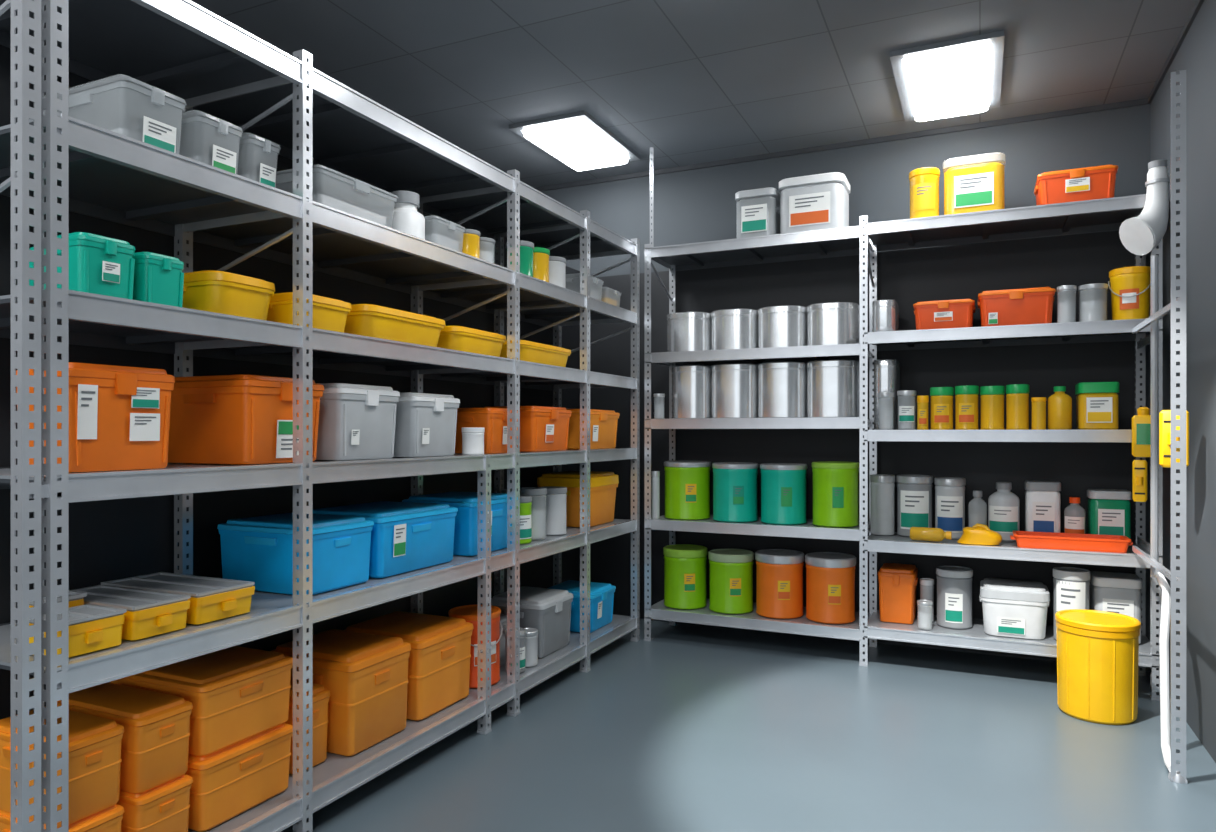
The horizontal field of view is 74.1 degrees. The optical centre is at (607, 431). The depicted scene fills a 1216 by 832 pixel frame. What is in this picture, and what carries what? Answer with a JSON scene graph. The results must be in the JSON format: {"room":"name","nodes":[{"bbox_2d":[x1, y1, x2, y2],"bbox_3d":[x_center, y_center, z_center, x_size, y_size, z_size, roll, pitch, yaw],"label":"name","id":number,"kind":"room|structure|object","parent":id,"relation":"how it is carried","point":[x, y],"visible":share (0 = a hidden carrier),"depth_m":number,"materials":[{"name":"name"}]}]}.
{"room":"storage room","nodes":[
{"label":"storage room","id":0,"kind":"room"},
{"bbox_2d":[190,0,1196,187],"bbox_3d":[-0.248,-1.860,2.098,3.890,0.100,6.800,0,0,25],"label":"ceiling","id":1,"kind":"structure","parent":0,"point":[690,81],"depth_m":3.92,"materials":[{"name":"paint"}]},
{"bbox_2d":[509,111,640,170],"bbox_3d":[-0.186,-1.777,5.010,0.500,0.065,0.820,0,0,25],"label":"ceiling light panel","id":2,"kind":"object","parent":1,"relation":"attached to","point":[577,140],"depth_m":4.85,"materials":[{"name":"white plastic"}]},
{"bbox_2d":[890,30,1003,121],"bbox_3d":[1.748,-1.777,4.128,0.490,0.065,0.880,0,0,25],"label":"ceiling light panel","id":3,"kind":"object","parent":1,"relation":"attached to","point":[951,78],"depth_m":3.97,"materials":[{"name":"white plastic"}]},
{"bbox_2d":[281,618,1215,831],"bbox_3d":[-0.248,1.350,2.098,3.890,0.100,6.800,0,0,25],"label":"floor","id":4,"kind":"structure","parent":0,"point":[691,727],"depth_m":3.23,"materials":[{"name":"grey concrete"}]},
{"bbox_2d":[0,0,639,831],"bbox_3d":[-0.728,-0.011,3.746,0.616,2.619,4.110,0,0,25],"label":"storage rack","id":5,"kind":"object","parent":4,"relation":"on","point":[73,72],"visible":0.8,"depth_m":2.65,"materials":[{"name":"metal"}]},
{"bbox_2d":[0,804,123,831],"bbox_3d":[-1.431,1.054,2.077,0.340,0.190,0.182,0,0,25],"label":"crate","id":6,"kind":"object","parent":5,"relation":"in","point":[109,819],"visible":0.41,"depth_m":2.03,"materials":[{"name":"orange plastic"}]},
{"bbox_2d":[0,710,123,826],"bbox_3d":[-1.431,0.853,2.077,0.340,0.210,0.182,0,0,25],"label":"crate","id":7,"kind":"object","parent":6,"relation":"on","point":[95,759],"visible":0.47,"depth_m":2.02,"materials":[{"name":"orange plastic"}]},
{"bbox_2d":[29,604,125,656],"bbox_3d":[-1.341,0.500,2.024,0.169,0.088,0.172,0,0,25],"label":"case","id":8,"kind":"object","parent":5,"relation":"in","point":[92,627],"visible":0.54,"depth_m":2.00,"materials":[{"name":"plastic"}]},
{"bbox_2d":[44,232,134,299],"bbox_3d":[-1.348,-0.413,2.083,0.206,0.165,0.163,0,0,25],"label":"tub","id":9,"kind":"object","parent":5,"relation":"in","point":[101,265],"visible":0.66,"depth_m":2.02,"materials":[{"name":"plastic"}]},
{"bbox_2d":[16,362,174,471],"bbox_3d":[-1.350,-0.036,2.127,0.245,0.270,0.306,0,0,25],"label":"storage bin","id":10,"kind":"object","parent":5,"relation":"in","point":[119,416],"visible":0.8,"depth_m":2.06,"materials":[{"name":"plastic"}]},
{"bbox_2d":[73,584,190,639],"bbox_3d":[-1.370,0.500,2.247,0.408,0.088,0.172,0,0,25],"label":"case","id":11,"kind":"object","parent":5,"relation":"in","point":[149,613],"visible":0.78,"depth_m":2.18,"materials":[{"name":"plastic"}]},
{"bbox_2d":[117,774,192,831],"bbox_3d":[-1.374,1.054,2.271,0.400,0.190,0.182,0,0,25],"label":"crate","id":12,"kind":"object","parent":5,"relation":"in","point":[164,807],"visible":0.43,"depth_m":2.17,"materials":[{"name":"orange plastic"}]},
{"bbox_2d":[57,683,192,793],"bbox_3d":[-1.374,0.853,2.271,0.400,0.210,0.182,0,0,25],"label":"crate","id":13,"kind":"object","parent":12,"relation":"on","point":[155,740],"visible":0.66,"depth_m":2.19,"materials":[{"name":"orange plastic"}]},
{"bbox_2d":[133,252,183,306],"bbox_3d":[-1.274,-0.406,2.219,0.186,0.150,0.135,0,0,25],"label":"tub","id":14,"kind":"object","parent":5,"relation":"in","point":[158,278],"visible":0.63,"depth_m":2.17,"materials":[{"name":"plastic"}]},
{"bbox_2d":[101,572,254,623],"bbox_3d":[-1.302,0.500,2.441,0.448,0.088,0.200,0,0,25],"label":"case","id":15,"kind":"object","parent":5,"relation":"in","point":[212,599],"visible":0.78,"depth_m":2.38,"materials":[{"name":"plastic"}]},
{"bbox_2d":[182,270,274,320],"bbox_3d":[-1.268,-0.404,2.525,0.420,0.145,0.249,0,0,25],"label":"tub","id":16,"kind":"object","parent":5,"relation":"in","point":[222,292],"visible":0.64,"depth_m":2.39,"materials":[{"name":"plastic"}]},
{"bbox_2d":[185,723,292,831],"bbox_3d":[-1.275,1.042,2.533,0.440,0.215,0.354,0,0,25],"label":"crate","id":17,"kind":"object","parent":5,"relation":"in","point":[232,780],"visible":0.44,"depth_m":2.40,"materials":[{"name":"orange plastic"}]},
{"bbox_2d":[110,646,292,756],"bbox_3d":[-1.275,0.823,2.533,0.440,0.220,0.354,0,0,25],"label":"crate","id":18,"kind":"object","parent":17,"relation":"on","point":[237,694],"visible":0.67,"depth_m":2.41,"materials":[{"name":"orange plastic"}]},
{"bbox_2d":[168,374,323,463],"bbox_3d":[-1.205,-0.038,2.655,0.424,0.275,0.335,0,0,25],"label":"storage bin","id":19,"kind":"object","parent":5,"relation":"in","point":[241,418],"visible":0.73,"depth_m":2.51,"materials":[{"name":"plastic"}]},
{"bbox_2d":[217,513,373,594],"bbox_3d":[-1.113,0.426,2.883,0.440,0.235,0.335,0,0,25],"label":"storage bin","id":20,"kind":"object","parent":5,"relation":"in","point":[258,549],"visible":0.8,"depth_m":2.76,"materials":[{"name":"plastic"}]},
{"bbox_2d":[285,679,329,773],"bbox_3d":[-1.161,1.019,2.828,0.360,0.260,0.173,0,0,25],"label":"storage bin","id":21,"kind":"object","parent":5,"relation":"in","point":[321,695],"visible":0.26,"depth_m":2.77,"materials":[{"name":"orange plastic"}]},
{"bbox_2d":[267,292,351,332],"bbox_3d":[-1.113,-0.396,2.811,0.380,0.130,0.278,0,0,25],"label":"tub","id":22,"kind":"object","parent":5,"relation":"in","point":[330,314],"visible":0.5,"depth_m":2.70,"materials":[{"name":"plastic"}]},
{"bbox_2d":[271,629,410,755],"bbox_3d":[-1.018,0.974,3.065,0.420,0.350,0.345,0,0,25],"label":"storage bin","id":23,"kind":"object","parent":5,"relation":"in","point":[365,675],"visible":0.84,"depth_m":2.93,"materials":[{"name":"orange plastic"}]},
{"bbox_2d":[316,383,399,459],"bbox_3d":[-1.014,-0.036,2.997,0.364,0.270,0.335,0,0,25],"label":"storage bin","id":24,"kind":"object","parent":5,"relation":"in","point":[357,422],"visible":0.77,"depth_m":2.86,"materials":[{"name":"plastic"}]},
{"bbox_2d":[313,501,457,577],"bbox_3d":[-0.921,0.424,3.273,0.421,0.240,0.500,0,0,25],"label":"storage bin","id":25,"kind":"object","parent":5,"relation":"in","point":[405,536],"visible":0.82,"depth_m":3.15,"materials":[{"name":"plastic"}]},
{"bbox_2d":[344,304,445,346],"bbox_3d":[-0.949,-0.401,3.215,0.420,0.140,0.500,0,0,25],"label":"tub","id":26,"kind":"object","parent":5,"relation":"in","point":[370,320],"visible":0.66,"depth_m":3.04,"materials":[{"name":"plastic"}]},
{"bbox_2d":[385,190,424,238],"bbox_3d":[-0.808,-0.841,3.205,0.156,0.210,0.156,0,0,25],"label":"bottle","id":27,"kind":"object","parent":5,"relation":"in","point":[404,217],"visible":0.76,"depth_m":3.15,"materials":[{"name":"plastic"}]},
{"bbox_2d":[345,611,473,720],"bbox_3d":[-0.858,0.982,3.437,0.440,0.335,0.383,0,0,25],"label":"storage bin","id":28,"kind":"object","parent":5,"relation":"in","point":[439,658],"visible":0.67,"depth_m":3.33,"materials":[{"name":"orange plastic"}]},
{"bbox_2d":[393,392,459,456],"bbox_3d":[-0.840,-0.029,3.351,0.344,0.255,0.326,0,0,25],"label":"storage bin","id":29,"kind":"object","parent":5,"relation":"in","point":[425,426],"visible":0.71,"depth_m":3.21,"materials":[{"name":"plastic"}]},
{"bbox_2d":[402,491,517,555],"bbox_3d":[-0.684,0.419,3.764,0.401,0.250,0.402,0,0,25],"label":"storage bin","id":30,"kind":"object","parent":5,"relation":"in","point":[466,519],"visible":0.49,"depth_m":3.59,"materials":[{"name":"plastic"}]},
{"bbox_2d":[455,229,479,258],"bbox_3d":[-0.620,-0.810,3.558,0.110,0.148,0.110,0,0,25],"label":"jar","id":31,"kind":"object","parent":5,"relation":"in","point":[468,239],"visible":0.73,"depth_m":3.51,"materials":[{"name":"yellow plastic"}]},
{"bbox_2d":[437,326,505,356],"bbox_3d":[-0.708,-0.394,3.665,0.360,0.125,0.421,0,0,25],"label":"tub","id":32,"kind":"object","parent":5,"relation":"in","point":[460,338],"visible":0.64,"depth_m":3.51,"materials":[{"name":"plastic"}]},
{"bbox_2d":[462,427,484,454],"bbox_3d":[-0.592,0.040,3.534,0.100,0.119,0.100,0,0,25],"label":"jar","id":33,"kind":"object","parent":5,"relation":"in","point":[472,437],"visible":1,"depth_m":3.49,"materials":[{"name":"plastic"}]},
{"bbox_2d":[448,605,501,687],"bbox_3d":[-0.614,0.986,3.717,0.246,0.327,0.246,0,0,25],"label":"bucket","id":34,"kind":"object","parent":5,"relation":"in","point":[469,613],"visible":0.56,"depth_m":3.65,"materials":[{"name":"plastic"}]},
{"bbox_2d":[455,408,517,453],"bbox_3d":[-0.605,-0.006,3.810,0.305,0.210,0.278,0,0,25],"label":"storage bin","id":35,"kind":"object","parent":5,"relation":"in","point":[494,420],"visible":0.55,"depth_m":3.69,"materials":[{"name":"plastic"}]},
{"bbox_2d":[517,495,531,543],"bbox_3d":[-0.445,0.430,3.973,0.140,0.228,0.140,0,0,25],"label":"jar","id":36,"kind":"object","parent":5,"relation":"in","point":[525,500],"visible":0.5,"depth_m":3.92,"materials":[{"name":"plastic"}]},
{"bbox_2d":[484,406,571,451],"bbox_3d":[-0.428,-0.016,4.241,0.344,0.230,0.421,0,0,25],"label":"storage bin","id":37,"kind":"object","parent":5,"relation":"in","point":[542,428],"visible":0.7,"depth_m":4.09,"materials":[{"name":"plastic"}]},
{"bbox_2d":[488,586,572,657],"bbox_3d":[-0.407,1.004,4.286,0.344,0.290,0.364,0,0,25],"label":"storage bin","id":38,"kind":"object","parent":5,"relation":"in","point":[546,610],"visible":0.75,"depth_m":4.17,"materials":[{"name":"plastic"}]},
{"bbox_2d":[520,487,546,537],"bbox_3d":[-0.386,0.415,4.111,0.150,0.257,0.150,0,0,25],"label":"clear jar","id":39,"kind":"object","parent":5,"relation":"in","point":[537,515],"visible":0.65,"depth_m":4.06,"materials":[{"name":"plastic"}]},
{"bbox_2d":[500,340,570,366],"bbox_3d":[-0.461,-0.391,4.201,0.360,0.120,0.560,0,0,25],"label":"tub","id":40,"kind":"object","parent":5,"relation":"in","point":[530,351],"visible":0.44,"depth_m":4.06,"materials":[{"name":"plastic"}]},
{"bbox_2d":[533,247,549,281],"bbox_3d":[-0.369,-0.835,4.136,0.140,0.198,0.140,0,0,25],"label":"jar","id":41,"kind":"object","parent":5,"relation":"in","point":[540,255],"visible":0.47,"depth_m":4.08,"materials":[{"name":"yellow plastic"}]},
{"bbox_2d":[540,486,566,534],"bbox_3d":[-0.294,0.420,4.311,0.150,0.248,0.150,0,0,25],"label":"jar","id":42,"kind":"object","parent":5,"relation":"in","point":[553,502],"visible":0.72,"depth_m":4.25,"materials":[{"name":"plastic"}]},
{"bbox_2d":[537,471,618,526],"bbox_3d":[-0.175,0.394,4.818,0.360,0.300,0.460,0,0,25],"label":"storage bin","id":43,"kind":"object","parent":5,"relation":"in","point":[603,485],"visible":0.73,"depth_m":4.65,"materials":[{"name":"orange plastic"}]},
{"bbox_2d":[549,580,615,632],"bbox_3d":[-0.173,1.034,4.795,0.344,0.230,0.364,0,0,25],"label":"storage bin","id":44,"kind":"object","parent":5,"relation":"in","point":[601,594],"visible":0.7,"depth_m":4.69,"materials":[{"name":"plastic"}]},
{"bbox_2d":[567,409,619,449],"bbox_3d":[-0.177,-0.016,4.785,0.344,0.230,0.500,0,0,25],"label":"storage bin","id":45,"kind":"object","parent":5,"relation":"in","point":[603,423],"visible":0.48,"depth_m":4.65,"materials":[{"name":"orange plastic"}]},
{"bbox_2d":[590,147,1162,700],"bbox_3d":[1.273,-0.235,4.817,3.330,3.069,0.522,0,0,25],"label":"storage rack","id":46,"kind":"object","parent":4,"relation":"on","point":[805,268],"visible":0.7,"depth_m":4.69,"materials":[{"name":"metal"}]},
{"bbox_2d":[663,544,706,608],"bbox_3d":[0.491,0.916,5.116,0.280,0.366,0.280,0,0,25],"label":"canister","id":47,"kind":"object","parent":46,"relation":"in","point":[684,564],"visible":1,"depth_m":5.00,"materials":[{"name":"plastic"}]},
{"bbox_2d":[664,461,710,519],"bbox_3d":[0.504,0.366,5.121,0.300,0.356,0.300,0,0,25],"label":"canister","id":48,"kind":"object","parent":46,"relation":"in","point":[687,483],"visible":1,"depth_m":5.00,"materials":[{"name":"plastic"}]},
{"bbox_2d":[667,312,711,351],"bbox_3d":[0.540,-0.616,5.137,0.291,0.250,0.360,0,0,25],"label":"steel canister","id":49,"kind":"object","parent":46,"relation":"in","point":[686,331],"visible":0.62,"depth_m":4.97,"materials":[{"name":"silver metal"}]},
{"bbox_2d":[672,365,711,418],"bbox_3d":[0.558,-0.246,5.129,0.250,0.330,0.360,0,0,25],"label":"steel canister","id":50,"kind":"object","parent":46,"relation":"in","point":[691,384],"visible":0.72,"depth_m":4.97,"materials":[{"name":"silver metal"}]},
{"bbox_2d":[708,549,753,613],"bbox_3d":[0.763,0.921,4.990,0.280,0.356,0.280,0,0,25],"label":"canister","id":51,"kind":"object","parent":46,"relation":"in","point":[731,570],"visible":1,"depth_m":4.88,"materials":[{"name":"plastic"}]},
{"bbox_2d":[711,309,757,349],"bbox_3d":[0.806,-0.616,5.014,0.291,0.250,0.360,0,0,25],"label":"steel canister","id":52,"kind":"object","parent":46,"relation":"in","point":[730,328],"visible":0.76,"depth_m":4.85,"materials":[{"name":"silver metal"}]},
{"bbox_2d":[712,462,757,521],"bbox_3d":[0.787,0.368,4.981,0.284,0.352,0.284,0,0,25],"label":"canister","id":53,"kind":"object","parent":46,"relation":"in","point":[734,483],"visible":1,"depth_m":4.87,"materials":[{"name":"plastic"}]},
{"bbox_2d":[711,364,758,417],"bbox_3d":[0.806,-0.246,5.014,0.291,0.330,0.360,0,0,25],"label":"steel canister","id":54,"kind":"object","parent":46,"relation":"in","point":[734,387],"visible":0.81,"depth_m":4.85,"materials":[{"name":"silver metal"}]},
{"bbox_2d":[735,187,779,237],"bbox_3d":[0.931,-1.296,4.923,0.250,0.300,0.300,0,0,25],"label":"storage bin","id":55,"kind":"object","parent":46,"relation":"in","point":[757,217],"visible":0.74,"depth_m":4.80,"materials":[{"name":"plastic"}]},
{"bbox_2d":[755,549,803,618],"bbox_3d":[1.038,0.913,4.869,0.290,0.371,0.290,0,0,25],"label":"canister","id":56,"kind":"object","parent":46,"relation":"in","point":[779,572],"visible":1,"depth_m":4.75,"materials":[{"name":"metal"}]},
{"bbox_2d":[758,362,807,417],"bbox_3d":[1.072,-0.246,4.891,0.291,0.330,0.360,0,0,25],"label":"steel canister","id":57,"kind":"object","parent":46,"relation":"in","point":[782,386],"visible":0.83,"depth_m":4.73,"materials":[{"name":"silver metal"}]},
{"bbox_2d":[758,305,807,347],"bbox_3d":[1.072,-0.616,4.891,0.291,0.250,0.360,0,0,25],"label":"steel canister","id":58,"kind":"object","parent":46,"relation":"in","point":[778,326],"visible":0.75,"depth_m":4.73,"materials":[{"name":"silver metal"}]},
{"bbox_2d":[760,463,806,524],"bbox_3d":[1.058,0.368,4.854,0.280,0.352,0.280,0,0,25],"label":"canister","id":59,"kind":"object","parent":46,"relation":"in","point":[783,485],"visible":1,"depth_m":4.74,"materials":[{"name":"plastic"}]},
{"bbox_2d":[779,172,849,233],"bbox_3d":[1.234,-1.316,4.805,0.380,0.340,0.340,0,0,25],"label":"storage bin","id":60,"kind":"object","parent":46,"relation":"in","point":[817,201],"visible":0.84,"depth_m":4.65,"materials":[{"name":"grey plastic"}]},
{"bbox_2d":[805,552,855,623],"bbox_3d":[1.310,0.913,4.743,0.290,0.371,0.290,0,0,25],"label":"canister","id":61,"kind":"object","parent":46,"relation":"in","point":[830,576],"visible":1,"depth_m":4.63,"materials":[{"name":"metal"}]},
{"bbox_2d":[807,360,859,417],"bbox_3d":[1.338,-0.246,4.769,0.291,0.330,0.360,0,0,25],"label":"steel canister","id":62,"kind":"object","parent":46,"relation":"in","point":[833,386],"visible":0.83,"depth_m":4.61,"materials":[{"name":"silver metal"}]},
{"bbox_2d":[807,302,859,345],"bbox_3d":[1.338,-0.616,4.769,0.291,0.250,0.360,0,0,25],"label":"steel canister","id":63,"kind":"object","parent":46,"relation":"in","point":[832,323],"visible":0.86,"depth_m":4.61,"materials":[{"name":"silver metal"}]},
{"bbox_2d":[812,461,858,526],"bbox_3d":[1.333,0.361,4.721,0.270,0.366,0.270,0,0,25],"label":"canister","id":64,"kind":"object","parent":46,"relation":"in","point":[835,484],"visible":1,"depth_m":4.61,"materials":[{"name":"plastic"}]},
{"bbox_2d":[870,474,894,534],"bbox_3d":[1.613,0.426,4.730,0.140,0.346,0.140,0,0,25],"label":"canister","id":65,"kind":"object","parent":46,"relation":"in","point":[882,486],"visible":1,"depth_m":4.67,"materials":[{"name":"plastic"}]},
{"bbox_2d":[872,300,898,331],"bbox_3d":[1.604,-0.646,4.646,0.125,0.190,0.300,0,0,25],"label":"steel canister","id":66,"kind":"object","parent":46,"relation":"in","point":[885,312],"visible":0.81,"depth_m":4.51,"materials":[{"name":"silver metal"}]},
{"bbox_2d":[874,359,899,429],"bbox_3d":[1.629,-0.211,4.700,0.125,0.400,0.300,0,0,25],"label":"steel canister","id":67,"kind":"object","parent":46,"relation":"in","point":[886,372],"visible":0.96,"depth_m":4.57,"materials":[{"name":"silver metal"}]},
{"bbox_2d":[878,563,917,623],"bbox_3d":[1.677,0.929,4.653,0.211,0.300,0.265,0,0,25],"label":"storage bin","id":68,"kind":"object","parent":46,"relation":"in","point":[897,582],"visible":1,"depth_m":4.55,"materials":[{"name":"plastic"}]},
{"bbox_2d":[896,475,932,536],"bbox_3d":[1.784,0.426,4.684,0.200,0.346,0.200,0,0,25],"label":"canister","id":69,"kind":"object","parent":46,"relation":"in","point":[914,492],"visible":0.85,"depth_m":4.60,"materials":[{"name":"plastic"}]},
{"bbox_2d":[909,167,939,218],"bbox_3d":[1.755,-1.300,4.466,0.160,0.287,0.160,0,0,25],"label":"jar","id":70,"kind":"object","parent":46,"relation":"in","point":[924,182],"visible":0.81,"depth_m":4.40,"materials":[{"name":"yellow plastic"}]},
{"bbox_2d":[930,387,953,429],"bbox_3d":[1.828,-0.127,4.410,0.120,0.233,0.120,0,0,25],"label":"jar","id":71,"kind":"object","parent":46,"relation":"in","point":[941,398],"visible":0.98,"depth_m":4.36,"materials":[{"name":"yellow plastic"}]},
{"bbox_2d":[913,299,975,329],"bbox_3d":[1.883,-0.633,4.503,0.316,0.165,0.344,0,0,25],"label":"storage bin","id":72,"kind":"object","parent":46,"relation":"in","point":[958,313],"visible":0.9,"depth_m":4.36,"materials":[{"name":"plastic"}]},
{"bbox_2d":[934,477,965,538],"bbox_3d":[1.949,0.431,4.588,0.164,0.337,0.164,0,0,25],"label":"canister","id":73,"kind":"object","parent":46,"relation":"in","point":[949,491],"visible":0.81,"depth_m":4.52,"materials":[{"name":"grey plastic"}]},
{"bbox_2d":[936,566,972,628],"bbox_3d":[1.935,0.921,4.498,0.190,0.317,0.190,0,0,25],"label":"canister","id":74,"kind":"object","parent":46,"relation":"in","point":[954,583],"visible":1,"depth_m":4.42,"materials":[{"name":"plastic"}]},
{"bbox_2d":[955,385,978,429],"bbox_3d":[1.942,-0.130,4.357,0.120,0.238,0.120,0,0,25],"label":"jar","id":75,"kind":"object","parent":46,"relation":"in","point":[966,397],"visible":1,"depth_m":4.31,"materials":[{"name":"yellow plastic"}]},
{"bbox_2d":[944,162,1004,214],"bbox_3d":[2.011,-1.316,4.424,0.310,0.320,0.300,0,0,25],"label":"container","id":76,"kind":"object","parent":46,"relation":"in","point":[976,187],"visible":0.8,"depth_m":4.29,"materials":[{"name":"plastic"}]},
{"bbox_2d":[957,523,1001,544],"bbox_3d":[2.005,0.546,4.345,0.222,0.107,0.152,0,0,25],"label":"cloth bundle","id":77,"kind":"object","parent":46,"relation":"in","point":[979,534],"visible":1,"depth_m":4.28,"materials":[{"name":"fabric"}]},
{"bbox_2d":[980,386,1004,429],"bbox_3d":[2.055,-0.127,4.305,0.120,0.233,0.120,0,0,25],"label":"jar","id":78,"kind":"object","parent":46,"relation":"in","point":[992,397],"visible":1,"depth_m":4.26,"materials":[{"name":"yellow plastic"}]},
{"bbox_2d":[988,482,1019,541],"bbox_3d":[2.196,0.439,4.467,0.156,0.320,0.158,0,0,25],"label":"bottle","id":79,"kind":"object","parent":46,"relation":"in","point":[1003,505],"visible":0.89,"depth_m":4.41,"materials":[{"name":"plastic"}]},
{"bbox_2d":[979,578,1049,638],"bbox_3d":[2.192,0.949,4.352,0.335,0.260,0.320,0,0,25],"label":"tub","id":80,"kind":"object","parent":46,"relation":"in","point":[1011,607],"visible":1,"depth_m":4.22,"materials":[{"name":"plastic"}]},
{"bbox_2d":[978,287,1055,326],"bbox_3d":[2.203,-0.651,4.356,0.369,0.200,0.344,0,0,25],"label":"storage bin","id":81,"kind":"object","parent":46,"relation":"in","point":[1024,306],"visible":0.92,"depth_m":4.21,"materials":[{"name":"plastic"}]},
{"bbox_2d":[1006,384,1028,429],"bbox_3d":[2.163,-0.130,4.251,0.112,0.238,0.112,0,0,25],"label":"jar","id":82,"kind":"object","parent":46,"relation":"in","point":[1017,395],"visible":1,"depth_m":4.21,"materials":[{"name":"yellow plastic"}]},
{"bbox_2d":[1024,480,1060,532],"bbox_3d":[2.374,0.434,4.399,0.170,0.330,0.183,0,0,25],"label":"container","id":83,"kind":"object","parent":46,"relation":"in","point":[1042,497],"visible":0.83,"depth_m":4.32,"materials":[{"name":"plastic"}]},
{"bbox_2d":[1048,386,1071,429],"bbox_3d":[2.339,-0.123,4.168,0.110,0.225,0.110,0,0,25],"label":"bottle","id":84,"kind":"object","parent":46,"relation":"in","point":[1059,403],"visible":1,"depth_m":4.13,"materials":[{"name":"yellow plastic"}]},
{"bbox_2d":[1010,531,1132,552],"bbox_3d":[2.386,0.567,4.163,0.548,0.065,0.200,0,0,25],"label":"tray","id":85,"kind":"object","parent":46,"relation":"on","point":[1025,539],"visible":1,"depth_m":4.11,"materials":[{"name":"plastic"}]},
{"bbox_2d":[1053,567,1089,639],"bbox_3d":[2.402,0.896,4.172,0.170,0.366,0.170,0,0,25],"label":"canister","id":86,"kind":"object","parent":46,"relation":"in","point":[1071,584],"visible":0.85,"depth_m":4.11,"materials":[{"name":"plastic"}]},
{"bbox_2d":[1034,165,1117,204],"bbox_3d":[2.454,-1.251,4.239,0.364,0.190,0.344,0,0,25],"label":"storage bin","id":87,"kind":"object","parent":46,"relation":"in","point":[1096,182],"visible":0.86,"depth_m":4.09,"materials":[{"name":"plastic"}]},
{"bbox_2d":[1078,283,1107,321],"bbox_3d":[2.479,-0.650,4.116,0.132,0.198,0.132,0,0,25],"label":"canister","id":88,"kind":"object","parent":46,"relation":"in","point":[1095,310],"visible":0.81,"depth_m":4.07,"materials":[{"name":"plastic"}]},
{"bbox_2d":[1075,382,1118,429],"bbox_3d":[2.512,-0.131,4.137,0.180,0.240,0.202,0,0,25],"label":"container","id":89,"kind":"object","parent":46,"relation":"in","point":[1096,402],"visible":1,"depth_m":4.05,"materials":[{"name":"yellow plastic"}]},
{"bbox_2d":[1087,489,1131,547],"bbox_3d":[2.655,0.454,4.269,0.190,0.290,0.183,0,0,25],"label":"container","id":90,"kind":"object","parent":46,"relation":"in","point":[1109,510],"visible":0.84,"depth_m":4.19,"materials":[{"name":"green plastic"}]},
{"bbox_2d":[1089,571,1141,643],"bbox_3d":[2.648,0.914,4.206,0.220,0.330,0.222,0,0,25],"label":"storage bin","id":91,"kind":"object","parent":46,"relation":"in","point":[1114,592],"visible":0.73,"depth_m":4.12,"materials":[{"name":"plastic"}]},
{"bbox_2d":[1108,266,1149,319],"bbox_3d":[2.638,-0.686,4.067,0.190,0.270,0.188,0,0,25],"label":"bucket","id":92,"kind":"object","parent":46,"relation":"on","point":[1130,286],"visible":0.81,"depth_m":4.00,"materials":[{"name":"plastic"}]},
{"bbox_2d":[1132,407,1150,456],"bbox_3d":[2.577,0.000,3.874,0.095,0.240,0.064,0,0,33],"label":"dispenser","id":93,"kind":"object","parent":46,"relation":"attached to","point":[1141,423],"visible":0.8,"depth_m":3.85,"materials":[{"name":"plastic"}]},
{"bbox_2d":[1055,609,1140,724],"bbox_3d":[2.257,1.077,3.716,0.339,0.445,0.339,0,0,25],"label":"waste bin","id":94,"kind":"object","parent":4,"relation":"on","point":[1098,651],"visible":1,"depth_m":3.59,"materials":[{"name":"plastic"}]},
{"bbox_2d":[1132,70,1187,783],"bbox_3d":[2.366,-0.021,3.439,0.097,2.641,1.050,0,0,27],"label":"upright post","id":95,"kind":"object","parent":4,"relation":"on","point":[1177,774],"visible":1,"depth_m":2.99,"materials":[{"name":"metal"}]},
{"bbox_2d":[1132,460,1146,501],"bbox_3d":[2.561,0.235,3.877,0.060,0.200,0.064,0,0,33],"label":"dispenser","id":96,"kind":"object","parent":95,"relation":"attached to","point":[1139,467],"visible":1,"depth_m":3.86,"materials":[{"name":"plastic"}]},
{"bbox_2d":[1159,410,1188,466],"bbox_3d":[2.321,0.028,3.300,0.100,0.235,0.102,0,0,36],"label":"control box","id":97,"kind":"object","parent":95,"relation":"attached to","point":[1164,415],"visible":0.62,"depth_m":3.29,"materials":[{"name":"plastic"}]},
{"bbox_2d":[541,104,1149,670],"bbox_3d":[1.199,-0.255,5.229,4.090,3.310,0.100,0,0,25],"label":"wall","id":98,"kind":"structure","parent":0,"point":[696,205],"depth_m":4.95,"materials":[{"name":"paint"}]},
{"bbox_2d":[534,98,1150,191],"bbox_3d":[1.175,-1.795,5.177,3.890,0.030,0.015,0,0,25],"label":"trim","id":99,"kind":"structure","parent":98,"relation":"attached to","point":[1144,101],"depth_m":4.97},
{"bbox_2d":[1150,0,1215,762],"bbox_3d":[1.563,-0.255,1.261,0.100,3.310,6.800,0,0,25],"label":"wall","id":100,"kind":"structure","parent":0,"point":[1196,55],"depth_m":3.41,"materials":[{"name":"paint"}]},
{"bbox_2d":[1119,159,1169,254],"bbox_3d":[2.546,-1.057,3.781,0.217,0.446,0.186,0,0,4],"label":"vent pipe","id":101,"kind":"object","parent":100,"relation":"attached to","point":[1140,234],"visible":1,"depth_m":3.78,"materials":[{"name":"white plastic"}]},
{"bbox_2d":[1148,0,1203,102],"bbox_3d":[1.508,-1.795,1.278,0.015,0.030,6.785,0,0,25],"label":"trim","id":102,"kind":"structure","parent":100,"relation":"attached to","point":[1198,4],"depth_m":3.75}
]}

